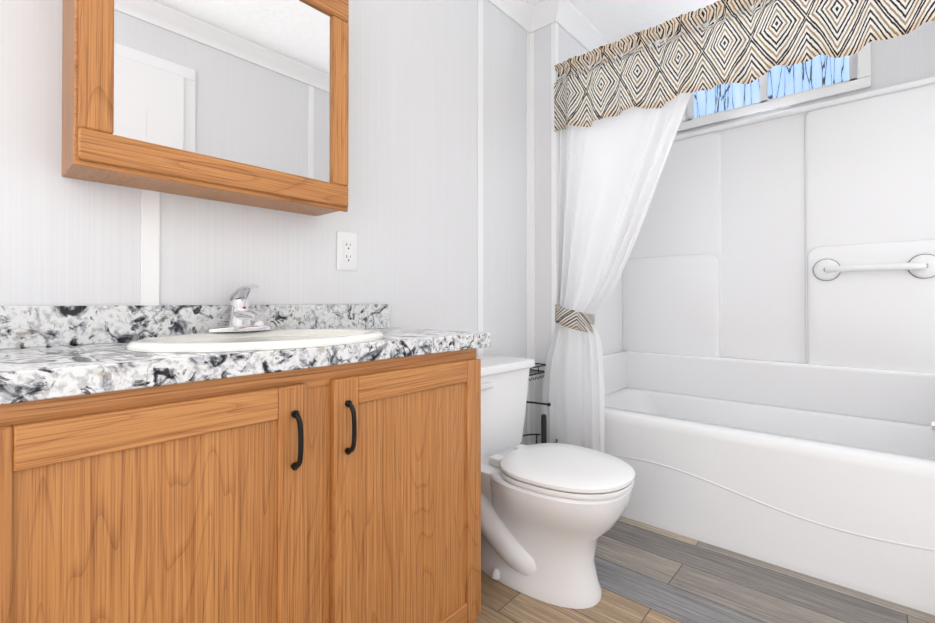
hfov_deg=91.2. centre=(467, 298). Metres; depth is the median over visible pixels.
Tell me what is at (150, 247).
trim
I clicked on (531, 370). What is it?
basket
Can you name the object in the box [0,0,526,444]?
wall
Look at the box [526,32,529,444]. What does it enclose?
trim
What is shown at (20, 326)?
backsplash
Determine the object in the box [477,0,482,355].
trim
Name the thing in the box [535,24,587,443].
wall
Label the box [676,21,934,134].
wall
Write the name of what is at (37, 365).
countertop
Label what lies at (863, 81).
window frame
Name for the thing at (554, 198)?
trim
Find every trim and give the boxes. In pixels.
[141,189,159,304]
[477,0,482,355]
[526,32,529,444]
[530,32,534,444]
[551,22,558,340]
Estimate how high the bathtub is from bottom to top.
1.834 m
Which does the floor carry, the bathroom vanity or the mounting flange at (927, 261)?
the bathroom vanity
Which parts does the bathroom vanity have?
door panel, door rail, rail, door pull, door pull, door panel, door rail, door rail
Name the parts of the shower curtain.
rod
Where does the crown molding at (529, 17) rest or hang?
attached to the wall at (409, 217)
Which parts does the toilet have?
lever arm, tank, tank lid, bowl, seat, seat lid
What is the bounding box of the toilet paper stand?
[521,363,557,443]
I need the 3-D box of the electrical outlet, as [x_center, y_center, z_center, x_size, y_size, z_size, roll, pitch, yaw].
[-0.380,-0.152,1.454,0.009,0.124,0.076,0,-1,41]
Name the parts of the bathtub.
surround panel, surround panel, spout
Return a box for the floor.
[477,516,934,622]
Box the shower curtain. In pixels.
[540,0,934,452]
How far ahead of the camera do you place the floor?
1.45 m
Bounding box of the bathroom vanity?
[0,344,490,622]
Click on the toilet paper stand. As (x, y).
(543, 428)
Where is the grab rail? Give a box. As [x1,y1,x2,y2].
[813,254,934,280]
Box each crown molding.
[487,0,544,32]
[543,0,611,51]
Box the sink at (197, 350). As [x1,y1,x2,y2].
[100,324,423,375]
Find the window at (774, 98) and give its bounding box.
[687,53,856,120]
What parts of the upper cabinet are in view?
frame, frame, glass, frame, frame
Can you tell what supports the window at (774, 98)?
in the wall at (916, 47)
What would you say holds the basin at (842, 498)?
in the bathtub
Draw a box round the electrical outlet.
[337,231,357,270]
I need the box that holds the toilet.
[476,355,634,608]
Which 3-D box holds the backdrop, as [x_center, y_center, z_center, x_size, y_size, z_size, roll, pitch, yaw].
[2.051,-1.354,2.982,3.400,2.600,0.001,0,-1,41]
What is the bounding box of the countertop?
[0,329,490,391]
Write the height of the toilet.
0.701 m
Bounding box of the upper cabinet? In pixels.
[62,0,348,215]
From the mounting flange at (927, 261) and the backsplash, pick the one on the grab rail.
the mounting flange at (927, 261)
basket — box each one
[529,369,544,375]
[530,363,545,368]
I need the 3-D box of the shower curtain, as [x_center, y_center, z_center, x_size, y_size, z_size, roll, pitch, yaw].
[0.942,-0.207,1.664,1.533,1.770,0.115,0,-1,41]
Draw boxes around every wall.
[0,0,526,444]
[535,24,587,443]
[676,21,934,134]
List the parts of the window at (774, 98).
window sash, window sash, window sash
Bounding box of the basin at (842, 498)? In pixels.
[604,388,934,614]
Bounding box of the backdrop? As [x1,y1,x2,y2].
[694,55,848,117]
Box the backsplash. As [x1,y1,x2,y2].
[0,304,389,347]
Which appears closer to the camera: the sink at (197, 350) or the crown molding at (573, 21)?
the sink at (197, 350)
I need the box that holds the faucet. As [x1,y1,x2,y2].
[200,284,275,331]
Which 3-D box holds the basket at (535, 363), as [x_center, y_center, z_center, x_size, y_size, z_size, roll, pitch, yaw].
[0.285,0.309,2.119,0.104,0.006,0.164,0,-1,41]
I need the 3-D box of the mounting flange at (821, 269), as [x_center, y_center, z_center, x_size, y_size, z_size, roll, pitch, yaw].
[1.594,-0.130,2.032,0.099,0.099,0.026,0,-1,41]
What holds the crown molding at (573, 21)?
attached to the wall at (569, 46)
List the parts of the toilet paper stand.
roll arm, brush handle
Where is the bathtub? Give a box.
[594,76,934,614]
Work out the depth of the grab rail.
1.88 m
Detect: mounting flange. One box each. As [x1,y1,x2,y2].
[813,259,839,280]
[908,254,934,278]
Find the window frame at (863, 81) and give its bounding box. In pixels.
[677,42,870,131]
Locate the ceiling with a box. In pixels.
[527,0,719,42]
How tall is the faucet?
0.117 m
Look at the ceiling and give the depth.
2.22 m
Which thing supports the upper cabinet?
attached to the wall at (409, 217)

